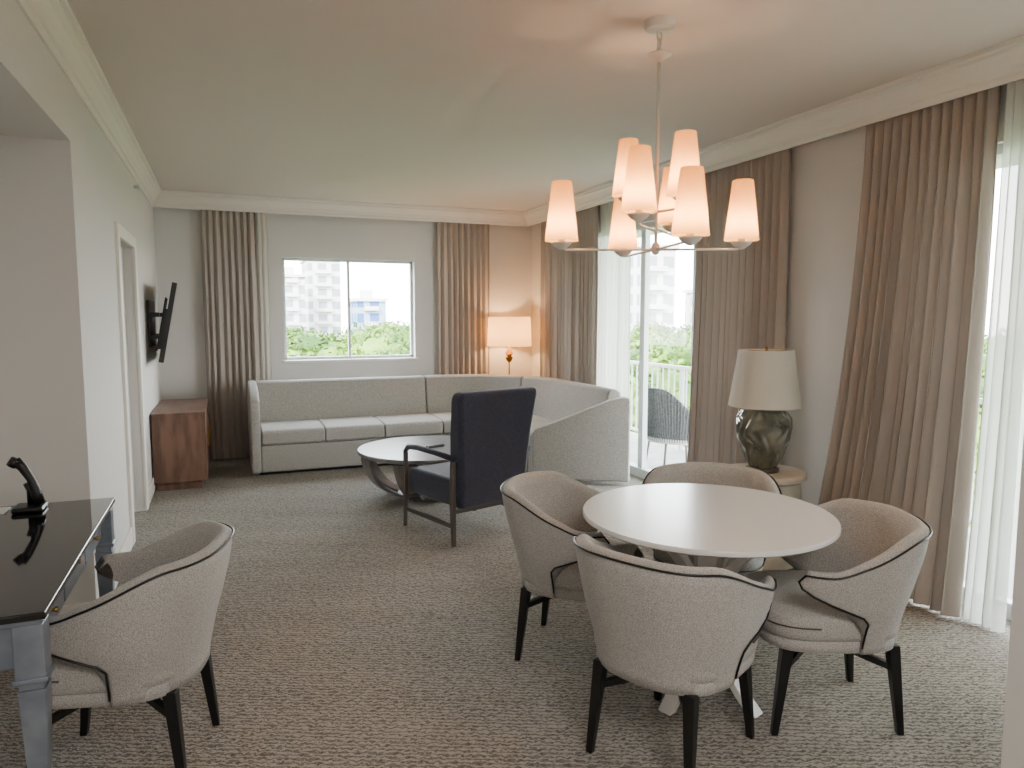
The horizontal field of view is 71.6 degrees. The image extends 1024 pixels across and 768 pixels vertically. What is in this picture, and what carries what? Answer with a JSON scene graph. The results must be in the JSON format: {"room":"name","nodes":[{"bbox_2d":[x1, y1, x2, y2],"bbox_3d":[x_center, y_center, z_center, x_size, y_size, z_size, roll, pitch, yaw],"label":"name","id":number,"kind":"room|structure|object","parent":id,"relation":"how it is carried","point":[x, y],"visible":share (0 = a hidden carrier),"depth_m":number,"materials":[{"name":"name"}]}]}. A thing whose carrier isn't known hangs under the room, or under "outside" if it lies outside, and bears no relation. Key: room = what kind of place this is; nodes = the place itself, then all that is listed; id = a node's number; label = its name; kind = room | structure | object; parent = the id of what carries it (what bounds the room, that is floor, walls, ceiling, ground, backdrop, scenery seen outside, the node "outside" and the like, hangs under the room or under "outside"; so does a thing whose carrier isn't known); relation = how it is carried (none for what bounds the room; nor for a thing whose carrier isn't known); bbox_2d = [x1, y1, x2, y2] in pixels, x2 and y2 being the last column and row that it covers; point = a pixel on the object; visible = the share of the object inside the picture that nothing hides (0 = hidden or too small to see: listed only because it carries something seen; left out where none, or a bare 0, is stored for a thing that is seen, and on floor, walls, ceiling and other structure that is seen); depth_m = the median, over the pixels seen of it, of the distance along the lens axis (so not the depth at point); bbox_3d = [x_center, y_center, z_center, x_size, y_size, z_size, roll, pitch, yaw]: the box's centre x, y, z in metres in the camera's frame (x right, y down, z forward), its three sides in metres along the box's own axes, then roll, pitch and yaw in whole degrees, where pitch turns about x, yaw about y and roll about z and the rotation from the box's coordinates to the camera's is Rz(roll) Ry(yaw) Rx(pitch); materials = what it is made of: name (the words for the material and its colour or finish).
{"room":"hotel room","nodes":[
{"label":"hotel room","id":0,"kind":"room"},
{"bbox_2d":[0,0,69,506],"bbox_3d":[-1.390,0.087,0.518,0.900,2.830,6.380,-2,6,-22],"label":"wall niche","id":1,"kind":"object","parent":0,"point":[33,87],"visible":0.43,"depth_m":3.30,"materials":[{"name":"white paint"}]},
{"bbox_2d":[58,602,87,614],"bbox_3d":[-1.297,1.427,0.682,0.700,0.130,5.980,-2,6,-22],"label":"baseboard","id":2,"kind":"structure","parent":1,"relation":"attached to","point":[66,608],"depth_m":3.51,"materials":[{"name":"white paint"}]},
{"bbox_2d":[20,79,161,604],"bbox_3d":[-3.025,-0.384,5.497,0.200,2.830,4.520,-2,6,-22],"label":"wall","id":3,"kind":"structure","parent":0,"point":[75,189],"depth_m":3.58,"materials":[{"name":"white paint"}]},
{"bbox_2d":[15,0,161,206],"bbox_3d":[-1.718,-1.443,2.537,0.100,0.165,10.220,-2,6,-22],"label":"trim","id":4,"kind":"structure","parent":3,"relation":"attached to","point":[54,22],"depth_m":3.56,"materials":[{"name":"white paint"}]},
{"bbox_2d":[98,475,156,597],"bbox_3d":[-2.892,0.964,5.581,0.016,0.130,4.340,-2,6,-22],"label":"baseboard","id":5,"kind":"structure","parent":3,"relation":"attached to","point":[127,545],"depth_m":4.72,"materials":[{"name":"white paint"}]},
{"bbox_2d":[121,248,134,511],"bbox_3d":[-2.839,0.017,5.188,0.108,2.070,0.860,-2,6,-22],"label":"door","id":6,"kind":"structure","parent":3,"relation":"in","point":[121,248],"depth_m":5.53,"materials":[{"name":"grey paint"}]},
{"bbox_2d":[114,221,148,544],"bbox_3d":[-2.781,-0.025,5.207,0.032,2.170,1.040,-2,6,-22],"label":"trim","id":7,"kind":"structure","parent":3,"relation":"attached to","point":[120,233],"depth_m":4.82,"materials":[{"name":"white paint"}]},
{"bbox_2d":[146,282,177,362],"bbox_3d":[-3.258,-0.583,6.694,0.270,0.705,1.108,-2,6,-22],"label":"television","id":8,"kind":"object","parent":3,"relation":"attached to","point":[163,335],"visible":1,"depth_m":6.37,"materials":[{"name":"black plastic"}]},
{"bbox_2d":[153,207,531,399],"bbox_3d":[-1.678,-0.655,8.365,4.450,2.830,0.180,-2,6,-22],"label":"wall","id":9,"kind":"structure","parent":0,"point":[177,232],"depth_m":8.07,"materials":[{"name":"white paint"}]},
{"bbox_2d":[257,213,271,379],"bbox_3d":[-2.704,-0.572,7.799,0.100,2.750,0.036,-2,6,-22],"label":"sheer curtain","id":10,"kind":"object","parent":9,"relation":"hanging from","point":[261,217],"visible":0.59,"depth_m":7.76,"materials":[{"name":"beige fabric"}]},
{"bbox_2d":[154,190,526,225],"bbox_3d":[-1.719,-1.956,7.966,4.170,0.165,0.100,-2,6,-22],"label":"trim","id":11,"kind":"structure","parent":9,"relation":"attached to","point":[167,198],"depth_m":7.86,"materials":[{"name":"white paint"}]},
{"bbox_2d":[200,210,259,459],"bbox_3d":[-3.017,-0.558,7.655,0.550,2.750,0.110,-2,6,-22],"label":"curtain","id":12,"kind":"object","parent":11,"relation":"hanging from","point":[228,238],"visible":0.91,"depth_m":7.64,"materials":[{"name":"fabric"}]},
{"bbox_2d":[437,222,488,374],"bbox_3d":[-0.585,-0.651,8.636,0.660,2.750,0.092,-2,6,-22],"label":"curtain","id":13,"kind":"object","parent":11,"relation":"hanging from","point":[463,248],"visible":0.69,"depth_m":8.59,"materials":[{"name":"fabric"}]},
{"bbox_2d":[282,258,412,359],"bbox_3d":[-1.890,-0.868,8.281,1.490,1.150,0.060,-2,6,-22],"label":"window","id":14,"kind":"structure","parent":9,"relation":"in","point":[347,261],"depth_m":8.26,"materials":[{"name":"grey paint"}]},
{"bbox_2d":[283,357,417,363],"bbox_3d":[-1.860,-0.276,8.263,1.550,0.034,0.120,-2,6,-22],"label":"trim","id":15,"kind":"structure","parent":9,"relation":"attached to","point":[402,358],"depth_m":8.20,"materials":[{"name":"white paint"}]},
{"bbox_2d":[0,457,1010,767],"bbox_3d":[-0.155,1.304,3.471,5.400,0.150,10.700,-2,6,-22],"label":"floor","id":16,"kind":"structure","parent":0,"point":[346,634],"depth_m":3.03,"materials":[{"name":"carpet"}]},
{"bbox_2d":[0,497,116,767],"bbox_3d":[-1.898,0.949,2.397,0.853,0.760,1.320,-2,6,-22],"label":"writing desk","id":17,"kind":"object","parent":16,"relation":"on","point":[43,555],"visible":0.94,"depth_m":2.16,"materials":[{"name":"black glass"}]},
{"bbox_2d":[0,507,10,514],"bbox_3d":[-2.132,0.519,2.869,0.160,0.006,0.100,-2,6,-22],"label":"notepad","id":18,"kind":"object","parent":17,"relation":"on","point":[3,510],"visible":1,"depth_m":2.90,"materials":[{"name":"white paper"}]},
{"bbox_2d":[6,457,47,513],"bbox_3d":[-1.984,0.405,2.901,0.126,0.227,0.110,-2,6,-22],"label":"telephone","id":19,"kind":"object","parent":17,"relation":"on","point":[36,502],"visible":1,"depth_m":2.89,"materials":[{"name":"black plastic"}]},
{"bbox_2d":[14,521,234,767],"bbox_3d":[-1.299,0.927,2.456,0.644,0.792,0.672,-1,5,-8],"label":"desk chair","id":20,"kind":"object","parent":16,"relation":"on","point":[148,637],"visible":0.91,"depth_m":2.23,"materials":[{"name":"beige fabric"}]},
{"bbox_2d":[150,398,210,490],"bbox_3d":[-3.180,0.554,6.888,0.454,0.700,1.200,-2,6,-22],"label":"media cabinet","id":21,"kind":"object","parent":16,"relation":"on","point":[181,430],"visible":1,"depth_m":6.36,"materials":[{"name":"brown wood"}]},
{"bbox_2d":[357,436,449,501],"bbox_3d":[-0.737,0.758,6.216,1.200,0.420,1.200,-2,6,-22],"label":"coffee table","id":22,"kind":"object","parent":16,"relation":"on","point":[390,450],"visible":0.4,"depth_m":5.97,"materials":[{"name":"white stone"}]},
{"bbox_2d":[426,444,443,447],"bbox_3d":[-0.670,0.540,6.190,0.170,0.020,0.044,-4,7,-39],"label":"remote control","id":23,"kind":"object","parent":22,"relation":"on","point":[435,445],"visible":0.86,"depth_m":6.17,"materials":[{"name":"black plastic"}]},
{"bbox_2d":[247,374,630,481],"bbox_3d":[-0.816,0.397,7.591,3.995,0.880,1.862,1,5,6],"label":"sectional sofa","id":24,"kind":"object","parent":16,"relation":"on","point":[579,431],"visible":0.64,"depth_m":7.25,"materials":[{"name":"fabric"}]},
{"bbox_2d":[260,419,324,444],"bbox_3d":[-2.267,0.484,7.284,0.595,0.165,0.663,-2,6,-22],"label":"seat cushion","id":25,"kind":"object","parent":24,"relation":"on","point":[272,431],"depth_m":7.04,"materials":[{"name":"fabric"}]},
{"bbox_2d":[318,416,383,440],"bbox_3d":[-1.710,0.463,7.507,0.591,0.165,0.663,-2,6,-22],"label":"seat cushion","id":26,"kind":"object","parent":24,"relation":"on","point":[334,428],"depth_m":7.26,"materials":[{"name":"fabric"}]},
{"bbox_2d":[374,413,442,437],"bbox_3d":[-1.142,0.442,7.735,0.620,0.165,0.663,-2,6,-22],"label":"seat cushion","id":27,"kind":"object","parent":24,"relation":"on","point":[394,425],"depth_m":7.49,"materials":[{"name":"fabric"}]},
{"bbox_2d":[428,412,554,433],"bbox_3d":[-0.240,0.432,7.838,1.116,0.165,1.143,-2,6,-22],"label":"seat cushion","id":28,"kind":"object","parent":24,"relation":"on","point":[444,417],"depth_m":7.66,"materials":[{"name":"fabric"}]},
{"bbox_2d":[529,421,553,447],"bbox_3d":[0.359,0.512,6.986,0.683,0.165,0.872,-2,6,-22],"label":"seat cushion","id":29,"kind":"object","parent":24,"relation":"on","point":[538,438],"depth_m":6.62,"materials":[{"name":"fabric"}]},
{"bbox_2d":[403,387,536,546],"bbox_3d":[-0.314,0.538,5.170,0.686,1.055,0.765,-4,7,-39],"label":"armchair","id":30,"kind":"object","parent":16,"relation":"on","point":[490,429],"visible":0.84,"depth_m":4.88,"materials":[{"name":"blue fabric"}]},
{"bbox_2d":[487,317,530,374],"bbox_3d":[-0.033,-0.038,8.634,0.540,1.550,0.540,-2,6,-22],"label":"floor lamp","id":31,"kind":"object","parent":16,"relation":"on","point":[508,332],"visible":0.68,"depth_m":8.36,"materials":[{"name":"beige fabric"}]},
{"bbox_2d":[500,471,644,660],"bbox_3d":[0.280,0.847,3.302,0.644,0.792,0.672,2,6,20],"label":"dining chair","id":32,"kind":"object","parent":16,"relation":"on","point":[544,509],"visible":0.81,"depth_m":3.12,"materials":[{"name":"beige fabric"}]},
{"bbox_2d":[573,534,776,767],"bbox_3d":[0.557,0.921,2.522,0.672,0.792,0.644,5,7,42],"label":"dining chair","id":33,"kind":"object","parent":16,"relation":"on","point":[688,633],"visible":1,"depth_m":2.27,"materials":[{"name":"beige fabric"}]},
{"bbox_2d":[583,483,840,717],"bbox_3d":[0.791,0.898,2.927,1.000,0.760,1.000,-5,7,-42],"label":"dining table","id":34,"kind":"object","parent":16,"relation":"on","point":[714,524],"visible":0.6,"depth_m":2.78,"materials":[{"name":"white paint"}]},
{"bbox_2d":[642,462,781,575],"bbox_3d":[0.958,0.831,3.470,0.672,0.792,0.644,2,6,16],"label":"dining chair","id":35,"kind":"object","parent":16,"relation":"on","point":[724,474],"visible":0.26,"depth_m":3.63,"materials":[{"name":"beige fabric"}]},
{"bbox_2d":[733,463,806,570],"bbox_3d":[1.597,0.836,4.514,0.500,0.585,0.500,-2,6,-22],"label":"side table","id":36,"kind":"object","parent":16,"relation":"on","point":[789,479],"visible":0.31,"depth_m":4.33,"materials":[{"name":"beige wood"}]},
{"bbox_2d":[728,346,801,473],"bbox_3d":[1.579,0.154,4.442,0.436,0.785,0.436,-2,6,-22],"label":"table lamp","id":37,"kind":"object","parent":36,"relation":"on","point":[765,383],"visible":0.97,"depth_m":4.31,"materials":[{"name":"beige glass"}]},
{"bbox_2d":[744,498,932,735],"bbox_3d":[1.248,0.894,2.807,0.644,0.792,0.672,0,5,0],"label":"dining chair","id":38,"kind":"object","parent":16,"relation":"on","point":[849,596],"visible":0.83,"depth_m":2.59,"materials":[{"name":"beige fabric"}]},
{"bbox_2d":[67,0,1023,210],"bbox_3d":[-0.155,-1.688,3.188,5.400,0.200,10.700,-2,6,-22],"label":"ceiling","id":39,"kind":"structure","parent":0,"point":[478,104],"depth_m":3.83,"materials":[{"name":"beige paint"}]},
{"bbox_2d":[545,15,758,257],"bbox_3d":[0.625,-1.078,3.143,0.777,1.005,0.658,5,7,41],"label":"chandelier","id":40,"kind":"object","parent":39,"relation":"hanging from","point":[682,211],"visible":1,"depth_m":3.10,"materials":[{"name":"white glass"}]},
{"bbox_2d":[532,84,1006,505],"bbox_3d":[1.683,-0.407,5.742,0.180,2.830,7.220,-2,6,-22],"label":"wall","id":41,"kind":"structure","parent":0,"point":[826,178],"depth_m":4.67,"materials":[{"name":"white paint"}]},
{"bbox_2d":[540,205,599,385],"bbox_3d":[0.622,-0.590,7.997,0.088,2.750,1.413,-2,6,-22],"label":"curtain","id":42,"kind":"object","parent":41,"relation":"hanging from","point":[569,296],"visible":0.66,"depth_m":7.81,"materials":[{"name":"fabric"}]},
{"bbox_2d":[599,201,630,397],"bbox_3d":[1.014,-0.503,7.076,0.077,2.750,0.561,-2,6,-22],"label":"sheer curtain","id":43,"kind":"object","parent":41,"relation":"hanging from","point":[615,270],"visible":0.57,"depth_m":7.05,"materials":[{"name":"fabric"}]},
{"bbox_2d":[629,222,696,478],"bbox_3d":[1.431,-0.264,6.400,0.090,2.420,2.400,-2,6,-22],"label":"window","id":44,"kind":"structure","parent":41,"relation":"in","point":[640,470],"depth_m":6.77,"materials":[{"name":"grey paint"}]},
{"bbox_2d":[524,35,1023,225],"bbox_3d":[1.452,-1.728,5.550,0.100,0.165,6.970,-2,6,-22],"label":"trim","id":45,"kind":"structure","parent":41,"relation":"attached to","point":[1002,63],"depth_m":4.11,"materials":[{"name":"white paint"}]},
{"bbox_2d":[687,148,790,463],"bbox_3d":[1.661,-0.340,5.346,0.129,2.750,1.015,-2,6,-22],"label":"curtain","id":46,"kind":"object","parent":45,"relation":"hanging from","point":[740,302],"visible":0.59,"depth_m":5.35,"materials":[{"name":"fabric"}]},
{"bbox_2d":[818,85,1000,616],"bbox_3d":[2.147,-0.211,3.985,0.225,2.750,0.969,-2,6,-22],"label":"curtain","id":47,"kind":"object","parent":45,"relation":"hanging from","point":[904,432],"visible":0.77,"depth_m":3.85,"materials":[{"name":"fabric"}]},
{"bbox_2d":[962,144,1011,620],"bbox_3d":[2.642,0.020,3.403,0.090,2.420,1.590,-2,6,-22],"label":"window","id":48,"kind":"structure","parent":41,"relation":"in","point":[1000,147],"depth_m":3.63,"materials":[{"name":"white glass"}]},
{"bbox_2d":[961,79,1023,632],"bbox_3d":[2.380,-0.160,3.447,0.140,2.750,0.206,-2,6,-22],"label":"sheer curtain","id":49,"kind":"object","parent":41,"relation":"hanging from","point":[990,540],"visible":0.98,"depth_m":3.47,"materials":[{"name":"fabric"}]},
{"bbox_2d":[1007,378,1023,599],"bbox_3d":[2.639,-0.191,3.084,0.018,2.620,0.960,-2,6,-22],"label":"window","id":50,"kind":"structure","parent":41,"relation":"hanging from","point":[1019,462],"depth_m":3.52,"materials":[{"name":"glass"}]},
{"bbox_2d":[630,432,969,580],"bbox_3d":[2.266,1.060,6.484,1.350,0.170,8.300,-2,6,-22],"label":"floor","id":51,"kind":"structure","parent":0,"point":[655,458],"depth_m":8.19,"materials":[{"name":"concrete"}]},
{"bbox_2d":[646,387,689,464],"bbox_3d":[1.645,0.459,7.266,0.681,0.883,0.761,-1,6,-12],"label":"balcony chair","id":52,"kind":"object","parent":51,"relation":"on","point":[667,417],"visible":0.66,"depth_m":6.99,"materials":[{"name":"wicker"}]},
{"bbox_2d":[630,360,982,523],"bbox_3d":[2.752,0.458,6.628,0.060,1.000,8.108,-2,6,-22],"label":"balcony railing","id":53,"kind":"object","parent":51,"relation":"on","point":[682,378],"visible":0.09,"depth_m":8.57,"materials":[{"name":"white metal"}]},
{"bbox_2d":[636,158,1001,237],"bbox_3d":[2.266,-1.743,6.219,1.350,0.200,8.300,-2,6,-22],"label":"ceiling","id":54,"kind":"structure","parent":0,"point":[999,160],"depth_m":8.47,"materials":[{"name":"white paint"}]},
{"bbox_2d":[1001,435,1023,767],"bbox_3d":[2.784,0.077,0.618,1.620,2.830,3.450,-2,6,-22],"label":"wall","id":55,"kind":"structure","parent":0,"point":[1012,756],"depth_m":1.97,"materials":[{"name":"white paint"}]},
{"label":"outside","id":56,"kind":"structure","parent":0,"visible":0},
{"bbox_3d":[11.659,-7.899,198.858,470.000,0.200,480.000,-2,6,-22],"label":"ground","id":57,"kind":"structure","parent":56,"visible":0},
{"bbox_2d":[285,267,306,332],"bbox_3d":[-48.998,-14.862,157.225,5.800,21.500,15.200,-2,6,-22],"label":"building","id":58,"kind":"structure","parent":57,"relation":"on","point":[294,283],"depth_m":150.74,"materials":[{"name":"grey"}]},
{"bbox_2d":[287,332,313,356],"bbox_3d":[-10.743,2.598,31.177,5.636,10.279,5.561,5,7,40],"label":"tree","id":59,"kind":"object","parent":57,"relation":"on","point":[293,351],"visible":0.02,"depth_m":30.24,"materials":[{"name":"green plant"}]},
{"bbox_2d":[286,326,327,356],"bbox_3d":[-14.344,2.074,44.626,7.060,11.610,5.235,-3,6,-25],"label":"tree","id":60,"kind":"object","parent":57,"relation":"on","point":[308,339],"visible":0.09,"depth_m":43.51,"materials":[{"name":"green plant"}]},
{"bbox_2d":[299,261,341,338],"bbox_3d":[-47.413,-19.186,176.404,8.300,26.500,16.200,-2,6,-22],"label":"building","id":61,"kind":"structure","parent":57,"relation":"on","point":[322,281],"depth_m":169.44,"materials":[{"name":"grey"}]},
{"bbox_2d":[307,331,339,342],"bbox_3d":[-18.243,0.995,67.794,6.860,12.255,6.381,0,5,-1],"label":"tree","id":62,"kind":"object","parent":57,"relation":"on","point":[307,331],"visible":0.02,"depth_m":65.62,"materials":[{"name":"green plant"}]},
{"bbox_2d":[307,322,381,355],"bbox_3d":[-8.517,2.408,39.209,6.278,11.603,6.363,-2,6,-22],"label":"tree","id":63,"kind":"object","parent":57,"relation":"on","point":[339,347],"visible":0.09,"depth_m":37.19,"materials":[{"name":"green plant"}]},
{"bbox_2d":[350,290,387,331],"bbox_3d":[-29.239,-10.894,143.932,6.300,16.100,11.200,-2,6,-22],"label":"building","id":64,"kind":"structure","parent":57,"relation":"on","point":[364,309],"depth_m":139.31,"materials":[{"name":"grey"}]},
{"bbox_2d":[347,323,409,355],"bbox_3d":[-4.132,2.523,29.701,5.284,10.149,5.680,0,5,3],"label":"tree","id":65,"kind":"object","parent":57,"relation":"on","point":[396,339],"visible":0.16,"depth_m":27.88,"materials":[{"name":"green plant"}]},
{"bbox_2d":[352,319,409,333],"bbox_3d":[-8.274,1.376,47.033,6.654,11.447,5.249,1,5,11],"label":"tree","id":66,"kind":"object","parent":57,"relation":"on","point":[404,326],"visible":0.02,"depth_m":45.65,"materials":[{"name":"green plant"}]},
{"bbox_2d":[366,346,409,354],"bbox_3d":[-3.252,4.101,22.079,4.890,10.664,6.198,-3,6,-26],"label":"tree","id":67,"kind":"object","parent":57,"relation":"on","point":[391,352],"visible":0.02,"depth_m":20.70,"materials":[{"name":"green plant"}]},
{"bbox_2d":[630,321,670,346],"bbox_3d":[14.426,0.103,71.478,6.523,13.124,7.398,0,5,5],"label":"tree","id":68,"kind":"object","parent":57,"relation":"on","point":[634,330],"visible":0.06,"depth_m":69.62,"materials":[{"name":"green plant"}]},
{"bbox_2d":[630,237,679,336],"bbox_3d":[20.714,-12.660,120.646,7.800,24.000,15.200,-2,6,-22],"label":"building","id":69,"kind":"structure","parent":57,"relation":"on","point":[663,264],"depth_m":114.12,"materials":[{"name":"grey"}]},
{"bbox_2d":[630,354,690,447],"bbox_3d":[2.795,4.315,19.078,5.387,10.346,5.791,3,6,28],"label":"tree","id":70,"kind":"object","parent":57,"relation":"on","point":[681,362],"visible":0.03,"depth_m":17.03,"materials":[{"name":"green plant"}]},
{"bbox_2d":[630,334,690,375],"bbox_3d":[8.649,2.655,36.430,6.264,10.777,4.942,-1,5,-9],"label":"tree","id":71,"kind":"object","parent":57,"relation":"on","point":[684,351],"visible":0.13,"depth_m":35.46,"materials":[{"name":"green plant"}]},
{"bbox_2d":[630,341,690,374],"bbox_3d":[4.998,3.572,28.490,4.866,10.612,6.168,-3,6,-31],"label":"tree","id":72,"kind":"object","parent":57,"relation":"on","point":[634,353],"visible":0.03,"depth_m":28.27,"materials":[{"name":"green plant"}]},
{"bbox_2d":[630,323,691,349],"bbox_3d":[10.105,1.826,43.361,6.608,11.368,5.213,-3,6,-31],"label":"tree","id":73,"kind":"object","parent":57,"relation":"on","point":[679,338],"visible":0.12,"depth_m":42.35,"materials":[{"name":"green plant"}]},
{"bbox_2d":[663,325,689,335],"bbox_3d":[14.409,1.227,60.884,7.621,12.533,5.651,4,7,39],"label":"tree","id":74,"kind":"object","parent":57,"relation":"on","point":[674,329],"visible":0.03,"depth_m":60.59,"materials":[{"name":"green plant"}]},
{"bbox_2d":[682,289,692,327],"bbox_3d":[40.660,-10.180,128.943,12.800,17.500,15.200,-2,6,-22],"label":"building","id":75,"kind":"structure","parent":57,"relation":"on","point":[688,293],"depth_m":131.95,"materials":[{"name":"grey"}]},
{"bbox_2d":[969,474,975,527],"bbox_3d":[6.246,5.847,12.975,4.637,10.111,5.877,0,5,-2],"label":"tree","id":76,"kind":"object","parent":57,"relation":"on","point":[974,474],"visible":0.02,"depth_m":10.83,"materials":[{"name":"green plant"}]},
{"bbox_2d":[973,365,984,493],"bbox_3d":[11.566,5.228,16.544,6.587,11.333,5.197,4,6,34],"label":"tree","id":77,"kind":"object","parent":57,"relation":"on","point":[983,366],"visible":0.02,"depth_m":15.48,"materials":[{"name":"green plant"}]},
{"bbox_2d":[981,348,986,378],"bbox_3d":[16.759,4.154,24.424,6.204,11.467,6.288,3,6,30],"label":"tree","id":78,"kind":"object","parent":57,"relation":"on","point":[985,352],"visible":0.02,"depth_m":23.50,"materials":[{"name":"green plant"}]},
{"bbox_2d":[983,337,987,353],"bbox_3d":[22.236,3.108,31.743,6.294,11.477,6.209,-2,6,-22],"label":"tree","id":79,"kind":"object","parent":57,"relation":"on","point":[986,339],"visible":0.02,"depth_m":31.70,"materials":[{"name":"green plant"}]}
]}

